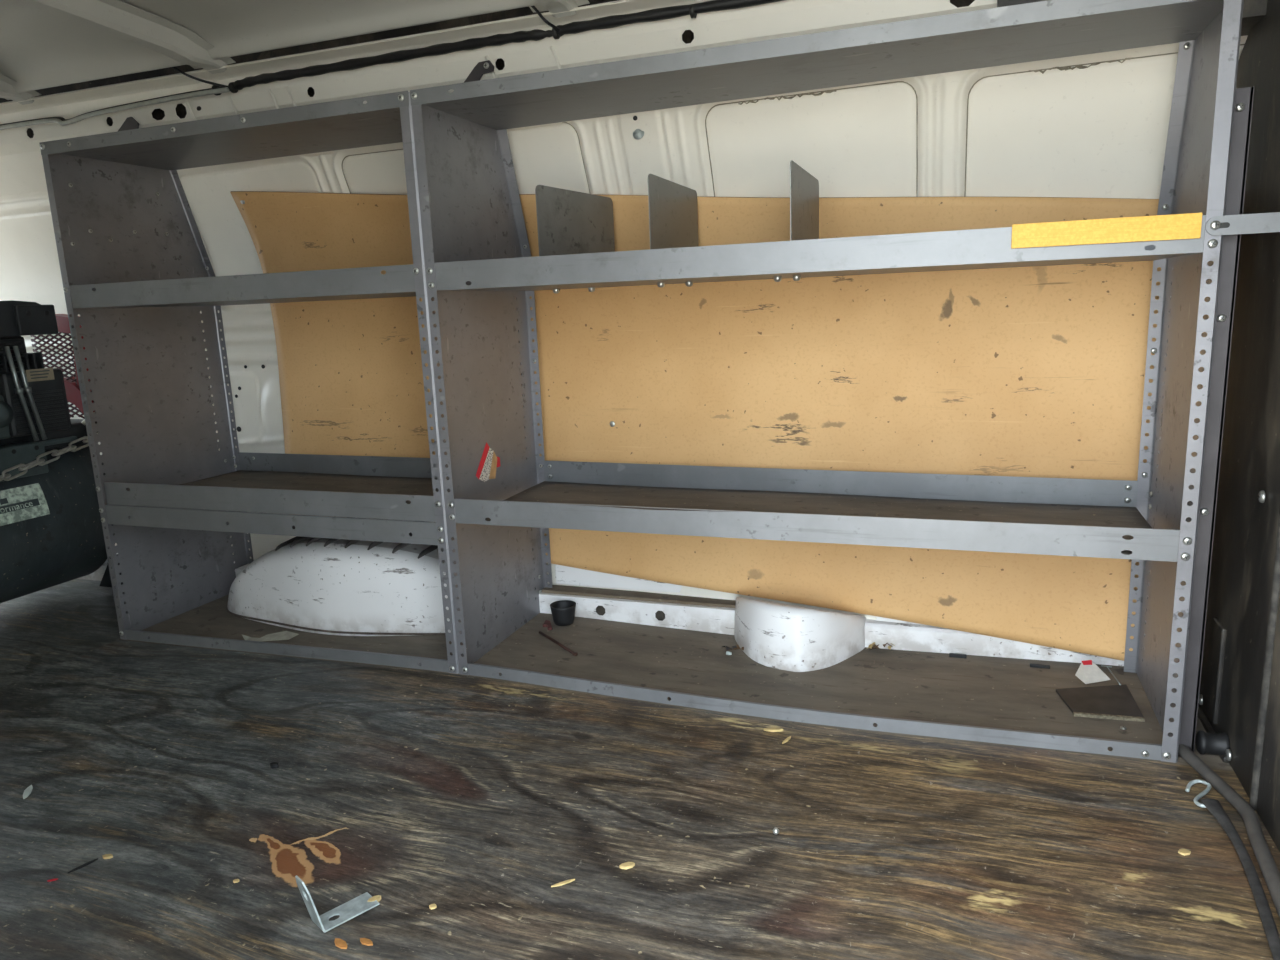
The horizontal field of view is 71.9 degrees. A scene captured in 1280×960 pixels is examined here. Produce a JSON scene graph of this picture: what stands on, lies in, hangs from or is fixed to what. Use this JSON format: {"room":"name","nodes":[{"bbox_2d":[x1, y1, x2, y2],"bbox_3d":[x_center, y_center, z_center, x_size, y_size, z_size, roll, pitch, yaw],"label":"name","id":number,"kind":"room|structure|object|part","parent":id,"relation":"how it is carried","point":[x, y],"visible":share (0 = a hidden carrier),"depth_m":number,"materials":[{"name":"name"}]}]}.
{"room":"vehicle interior","nodes":[
{"label":"vehicle interior","id":0,"kind":"room"},
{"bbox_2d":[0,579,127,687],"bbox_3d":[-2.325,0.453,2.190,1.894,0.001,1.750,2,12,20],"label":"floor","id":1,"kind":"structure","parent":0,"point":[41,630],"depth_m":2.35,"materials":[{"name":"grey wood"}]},
{"bbox_2d":[0,300,122,602],"bbox_3d":[-1.785,-0.036,2.305,0.549,0.834,0.740,2,12,20],"label":"air compressor","id":2,"kind":"object","parent":1,"relation":"on","point":[51,530],"visible":0.86,"depth_m":2.33,"materials":[{"name":"metal"}]},
{"bbox_2d":[0,498,39,513],"bbox_3d":[-1.615,0.060,2.244,0.014,0.044,0.165,2,12,20],"label":"print","id":3,"kind":"object","parent":2,"relation":"attached to","point":[7,505],"depth_m":2.27},
{"bbox_3d":[-1.582,-0.219,2.257,0.018,0.247,0.049,2,12,20],"label":"push rod","id":4,"kind":"part","parent":2,"relation":"part of","materials":[{"name":"metal"}]},
{"bbox_3d":[-1.575,-0.223,2.277,0.018,0.247,0.049,2,12,20],"label":"push rod","id":5,"kind":"part","parent":2,"relation":"part of","materials":[{"name":"metal"}]},
{"bbox_3d":[-1.834,-0.038,2.276,0.448,0.083,0.495,2,12,20],"label":"plate","id":6,"kind":"part","parent":2,"relation":"part of","materials":[{"name":"grey metal"}]},
{"bbox_3d":[-1.569,-0.275,2.306,0.002,0.031,0.073,2,12,20],"label":"rating plate","id":7,"kind":"part","parent":2,"relation":"part of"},
{"bbox_2d":[30,370,49,378],"bbox_3d":[-1.568,-0.276,2.305,0.001,0.019,0.053,2,12,20],"label":"print","id":8,"kind":"object","parent":2,"relation":"on","point":[34,374],"depth_m":2.30},
{"bbox_2d":[0,432,98,480],"bbox_3d":[-1.574,-0.050,2.277,0.038,0.137,0.525,2,12,22],"label":"chain","id":9,"kind":"object","parent":2,"relation":"on","point":[73,448],"visible":0.71,"depth_m":2.31,"materials":[{"name":"metal"}]},
{"bbox_3d":[-1.817,0.118,2.350,0.468,0.468,0.740,2,12,20],"label":"tank","id":10,"kind":"part","parent":2,"relation":"part of","materials":[{"name":"black metal"}]},
{"bbox_2d":[0,0,589,104],"bbox_3d":[-1.041,-0.862,1.349,4.480,0.132,1.790,2,12,20],"label":"ceiling","id":11,"kind":"structure","parent":0,"point":[44,44],"depth_m":1.84,"materials":[{"name":"paint"}]},
{"bbox_2d":[0,0,1247,671],"bbox_3d":[-0.728,-0.327,2.051,4.643,1.480,0.667,2,12,21],"label":"wall","id":12,"kind":"structure","parent":0,"point":[1095,125],"depth_m":1.91,"materials":[{"name":"white metal"}]},
{"bbox_2d":[0,0,783,129],"bbox_3d":[-0.920,-0.922,1.972,3.400,0.109,0.143,2,12,20],"label":"cable loom","id":13,"kind":"object","parent":12,"relation":"attached to","point":[671,12],"visible":1,"depth_m":1.85,"materials":[{"name":"black plastic"}]},
{"bbox_3d":[-1.128,-0.879,2.195,3.740,0.178,0.225,2,12,20],"label":"rail","id":14,"kind":"part","parent":12,"relation":"part of","materials":[{"name":"white metal"}]},
{"bbox_3d":[-0.730,0.296,2.459,3.900,0.080,0.112,2,12,20],"label":"sill","id":15,"kind":"part","parent":12,"relation":"part of","materials":[{"name":"white paint"}]},
{"bbox_2d":[230,191,1160,660],"bbox_3d":[-0.008,-0.200,2.062,2.224,1.079,0.115,2,12,22],"label":"panel","id":16,"kind":"object","parent":12,"relation":"attached to","point":[1033,371],"visible":0.59,"depth_m":1.94,"materials":[{"name":"brown wood"}]},
{"bbox_2d":[997,0,1266,35],"bbox_3d":[0.951,-0.819,1.418,0.700,0.180,0.150,2,12,20],"label":"trim","id":17,"kind":"structure","parent":12,"relation":"attached to","point":[1254,11],"depth_m":1.37,"materials":[{"name":"black paint"}]},
{"bbox_2d":[0,594,1279,959],"bbox_3d":[-0.292,0.501,1.451,2.420,0.016,1.750,2,12,20],"label":"floor","id":18,"kind":"structure","parent":0,"point":[471,797],"depth_m":1.35,"materials":[{"name":"brown wood"}]},
{"bbox_2d":[23,785,32,798],"bbox_3d":[-1.025,0.522,1.476,0.010,0.003,0.044,-7,12,-23],"label":"plastic sliver","id":19,"kind":"object","parent":18,"relation":"on","point":[27,791],"visible":1,"depth_m":1.47,"materials":[{"name":"white plastic"}]},
{"bbox_2d":[67,858,97,872],"bbox_3d":[-0.795,0.551,1.259,0.004,0.002,0.040,6,14,36],"label":"cable tie","id":20,"kind":"object","parent":18,"relation":"on","point":[94,860],"visible":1,"depth_m":1.26,"materials":[{"name":"black plastic"}]},
{"bbox_2d":[102,854,112,858],"bbox_3d":[-0.771,0.545,1.278,0.016,0.003,0.008,-3,11,-6],"label":"chip","id":21,"kind":"object","parent":18,"relation":"on","point":[106,856],"visible":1,"depth_m":1.28,"materials":[{"name":"beige wood"}]},
{"bbox_2d":[242,631,298,641],"bbox_3d":[-0.899,0.380,2.140,0.136,0.013,0.035,-4,11,-8],"label":"paper scrap","id":22,"kind":"object","parent":18,"relation":"on","point":[285,635],"visible":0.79,"depth_m":2.14,"materials":[{"name":"beige paper"}]},
{"bbox_2d":[270,762,278,768],"bbox_3d":[-0.628,0.490,1.514,0.015,0.007,0.009,-3,11,-2],"label":"nugget","id":23,"kind":"object","parent":18,"relation":"on","point":[273,765],"visible":1,"depth_m":1.51,"materials":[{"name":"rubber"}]},
{"bbox_2d":[39,91,535,673],"bbox_3d":[-0.823,-0.254,2.130,1.036,1.274,0.446,2,12,20],"label":"shelving unit","id":24,"kind":"object","parent":18,"relation":"on","point":[138,274],"visible":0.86,"depth_m":2.13,"materials":[{"name":"grey metal"}]},
{"bbox_3d":[-1.241,-0.222,2.293,0.022,1.177,0.441,2,12,20],"label":"panel","id":25,"kind":"part","parent":24,"relation":"part of","materials":[{"name":"grey metal"}]},
{"bbox_3d":[-0.830,-0.764,1.978,0.972,0.027,0.355,2,12,20],"label":"shelf","id":26,"kind":"part","parent":24,"relation":"part of","materials":[{"name":"grey metal"}]},
{"bbox_3d":[-0.803,-0.452,2.082,0.935,0.052,0.436,2,12,20],"label":"shelf","id":27,"kind":"part","parent":24,"relation":"part of","materials":[{"name":"grey metal"}]},
{"bbox_3d":[-0.783,0.004,2.175,0.935,0.056,0.429,2,12,20],"label":"shelf","id":28,"kind":"part","parent":24,"relation":"part of","materials":[{"name":"grey metal"}]},
{"bbox_2d":[105,505,437,544],"bbox_3d":[-0.838,0.088,2.032,0.935,0.048,0.108,2,12,20],"label":"shelf","id":29,"kind":"object","parent":24,"relation":"on","point":[393,529],"depth_m":1.96,"materials":[{"name":"grey metal"}]},
{"bbox_3d":[-0.839,0.390,2.056,0.935,0.042,0.034,2,12,20],"label":"rail","id":30,"kind":"part","parent":24,"relation":"part of","materials":[{"name":"grey metal"}]},
{"bbox_3d":[-0.348,-0.199,1.958,0.023,1.161,0.422,2,12,20],"label":"panel","id":31,"kind":"part","parent":24,"relation":"part of","materials":[{"name":"grey metal"}]},
{"bbox_2d":[295,875,379,931],"bbox_3d":[-0.391,0.529,1.138,0.088,0.067,0.044,-12,15,-42],"label":"bracket","id":32,"kind":"object","parent":18,"relation":"on","point":[360,904],"visible":1,"depth_m":1.13,"materials":[{"name":"metal"}]},
{"bbox_2d":[335,938,347,948],"bbox_3d":[-0.370,0.573,1.090,0.026,0.002,0.010,5,13,33],"label":"chip","id":33,"kind":"object","parent":18,"relation":"on","point":[340,943],"visible":1,"depth_m":1.09,"materials":[{"name":"orange wood"}]},
{"bbox_2d":[360,938,372,945],"bbox_3d":[-0.339,0.572,1.093,0.022,0.002,0.008,2,12,20],"label":"chip","id":34,"kind":"object","parent":18,"relation":"on","point":[364,941],"visible":1,"depth_m":1.09,"materials":[{"name":"orange wood"}]},
{"bbox_2d":[368,895,380,901],"bbox_3d":[-0.351,0.555,1.166,0.012,0.005,0.014,2,12,20],"label":"chip","id":35,"kind":"object","parent":18,"relation":"on","point":[377,897],"visible":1,"depth_m":1.17,"materials":[{"name":"beige wood"}]},
{"bbox_2d":[429,904,436,909],"bbox_3d":[-0.271,0.558,1.154,0.008,0.003,0.008,-13,15,-42],"label":"chip","id":36,"kind":"object","parent":18,"relation":"on","point":[432,906],"visible":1,"depth_m":1.15,"materials":[{"name":"beige wood"}]},
{"bbox_2d":[543,620,551,629],"bbox_3d":[-0.226,0.351,2.133,0.020,0.006,0.060,-4,11,-10],"label":"scrap","id":37,"kind":"object","parent":18,"relation":"on","point":[547,623],"visible":1,"depth_m":2.13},
{"bbox_2d":[539,631,577,655],"bbox_3d":[-0.190,0.374,2.015,0.012,0.010,0.169,-10,14,-34],"label":"nail","id":38,"kind":"object","parent":18,"relation":"on","point":[540,632],"visible":1,"depth_m":2.00,"materials":[{"name":"metal"}]},
{"bbox_2d":[550,600,575,625],"bbox_3d":[-0.187,0.326,2.152,0.064,0.047,0.064,2,12,20],"label":"cup","id":39,"kind":"object","parent":18,"relation":"on","point":[563,611],"visible":1,"depth_m":2.13,"materials":[{"name":"plastic"}]},
{"bbox_2d":[551,879,574,886],"bbox_3d":[-0.104,0.547,1.196,0.034,0.002,0.005,-8,12,-25],"label":"wood splinter","id":40,"kind":"object","parent":18,"relation":"on","point":[570,880],"visible":1,"depth_m":1.20,"materials":[{"name":"beige wood"}]},
{"bbox_2d":[619,862,634,868],"bbox_3d":[-0.018,0.537,1.229,0.022,0.004,0.010,-6,12,-19],"label":"chip","id":41,"kind":"object","parent":18,"relation":"on","point":[627,865],"visible":1,"depth_m":1.23,"materials":[{"name":"beige wood"}]},
{"bbox_2d":[722,645,743,649],"bbox_3d":[0.205,0.373,1.963,0.056,0.010,0.030,2,12,20],"label":"clump","id":42,"kind":"object","parent":18,"relation":"on","point":[735,647],"visible":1,"depth_m":1.96,"materials":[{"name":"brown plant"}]},
{"bbox_2d":[764,727,782,731],"bbox_3d":[0.243,0.454,1.603,0.035,0.004,0.009,-2,11,3],"label":"chip","id":43,"kind":"object","parent":18,"relation":"on","point":[775,729],"visible":1,"depth_m":1.60,"materials":[{"name":"beige wood"}]},
{"bbox_2d":[773,828,778,833],"bbox_3d":[0.200,0.515,1.296,0.010,0.008,0.010,2,12,20],"label":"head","id":44,"kind":"object","parent":18,"relation":"on","point":[775,830],"visible":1,"depth_m":1.29},
{"bbox_2d":[782,736,790,743],"bbox_3d":[0.261,0.461,1.565,0.005,0.003,0.030,6,14,36],"label":"wood splinter","id":45,"kind":"object","parent":18,"relation":"on","point":[787,739],"visible":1,"depth_m":1.56,"materials":[{"name":"beige wood"}]},
{"bbox_2d":[410,0,1279,762],"bbox_3d":[0.413,-0.216,1.669,1.687,1.280,0.432,2,12,20],"label":"shelving unit","id":46,"kind":"object","parent":18,"relation":"on","point":[480,267],"visible":1,"depth_m":1.62,"materials":[{"name":"grey metal"}]},
{"bbox_3d":[-0.326,-0.198,1.950,0.024,1.161,0.422,2,12,20],"label":"panel","id":47,"kind":"part","parent":46,"relation":"part of","materials":[{"name":"grey metal"}]},
{"bbox_3d":[0.247,0.424,1.664,1.288,0.041,0.034,2,12,20],"label":"rail","id":48,"kind":"part","parent":46,"relation":"part of","materials":[{"name":"grey metal"}]},
{"bbox_3d":[0.252,-0.727,1.577,1.328,0.027,0.335,2,12,20],"label":"shelf","id":49,"kind":"part","parent":46,"relation":"part of","materials":[{"name":"grey metal"}]},
{"bbox_3d":[0.298,0.040,1.771,1.288,0.056,0.416,2,12,20],"label":"shelf","id":50,"kind":"part","parent":46,"relation":"part of","materials":[{"name":"grey metal"}]},
{"bbox_3d":[0.280,-0.415,1.680,1.288,0.052,0.416,2,12,20],"label":"shelf","id":51,"kind":"part","parent":46,"relation":"part of","materials":[{"name":"grey metal"}]},
{"bbox_3d":[0.895,-0.151,1.480,0.024,1.165,0.366,2,12,20],"label":"panel","id":52,"kind":"part","parent":46,"relation":"part of","materials":[{"name":"grey metal"}]},
{"bbox_2d":[867,642,894,650],"bbox_3d":[0.530,0.365,1.938,0.061,0.012,0.049,2,12,20],"label":"dry leaf","id":53,"kind":"object","parent":18,"relation":"on","point":[873,645],"visible":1,"depth_m":1.94,"materials":[{"name":"brown plant"}]},
{"bbox_2d":[949,653,966,658],"bbox_3d":[0.679,0.375,1.883,0.035,0.007,0.008,2,12,20],"label":"strip","id":54,"kind":"object","parent":18,"relation":"on","point":[954,655],"visible":1,"depth_m":1.88,"materials":[{"name":"grey metal"}]},
{"bbox_2d":[1030,663,1049,668],"bbox_3d":[0.820,0.382,1.808,0.038,0.006,0.008,2,12,20],"label":"strip","id":55,"kind":"object","parent":18,"relation":"on","point":[1031,664],"visible":1,"depth_m":1.80,"materials":[{"name":"black plastic"}]},
{"bbox_2d":[1075,660,1110,683],"bbox_3d":[0.882,0.375,1.731,0.055,0.025,0.053,-4,11,-10],"label":"paper tag","id":56,"kind":"object","parent":18,"relation":"on","point":[1088,672],"visible":1,"depth_m":1.73,"materials":[{"name":"white paper"}]},
{"bbox_2d":[1056,684,1144,721],"bbox_3d":[0.853,0.410,1.646,0.132,0.006,0.149,1,12,15],"label":"rubber mat offcut","id":57,"kind":"object","parent":18,"relation":"on","point":[1115,702],"visible":1,"depth_m":1.63,"materials":[{"name":"black rubber"}]},
{"bbox_2d":[1101,665,1120,684],"bbox_3d":[0.927,0.381,1.726,0.015,0.019,0.061,-4,11,-7],"label":"bit","id":58,"kind":"object","parent":57,"relation":"on","point":[1101,665],"visible":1,"depth_m":1.73,"materials":[{"name":"metal"}]},
{"bbox_2d":[1178,849,1190,855],"bbox_3d":[0.739,0.505,1.197,0.015,0.003,0.010,-4,11,-9],"label":"chip","id":59,"kind":"object","parent":18,"relation":"on","point":[1184,852],"visible":1,"depth_m":1.20,"materials":[{"name":"beige wood"}]},
{"bbox_2d":[1178,744,1279,918],"bbox_3d":[0.827,0.493,1.194,0.059,0.020,0.539,1,12,18],"label":"hose","id":60,"kind":"object","parent":18,"relation":"on","point":[1266,862],"visible":0.97,"depth_m":1.23,"materials":[{"name":"black rubber"}]},
{"bbox_2d":[1185,779,1279,959],"bbox_3d":[0.772,0.510,1.127,0.044,0.015,0.492,2,12,20],"label":"cord","id":61,"kind":"object","parent":18,"relation":"on","point":[1214,806],"visible":1,"depth_m":1.15,"materials":[{"name":"rubber"}]},
{"bbox_2d":[1178,0,1279,851],"bbox_3d":[0.747,-0.119,0.892,0.093,1.410,1.670,2,12,20],"label":"door","id":62,"kind":"structure","parent":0,"point":[1232,682],"depth_m":1.35,"materials":[{"name":"black paint"}]},
{"bbox_3d":[0.986,0.332,1.526,0.010,0.200,0.280,2,12,20],"label":"bracket plate","id":63,"kind":"part","parent":62,"relation":"part of","materials":[{"name":"black paint"}]}
]}

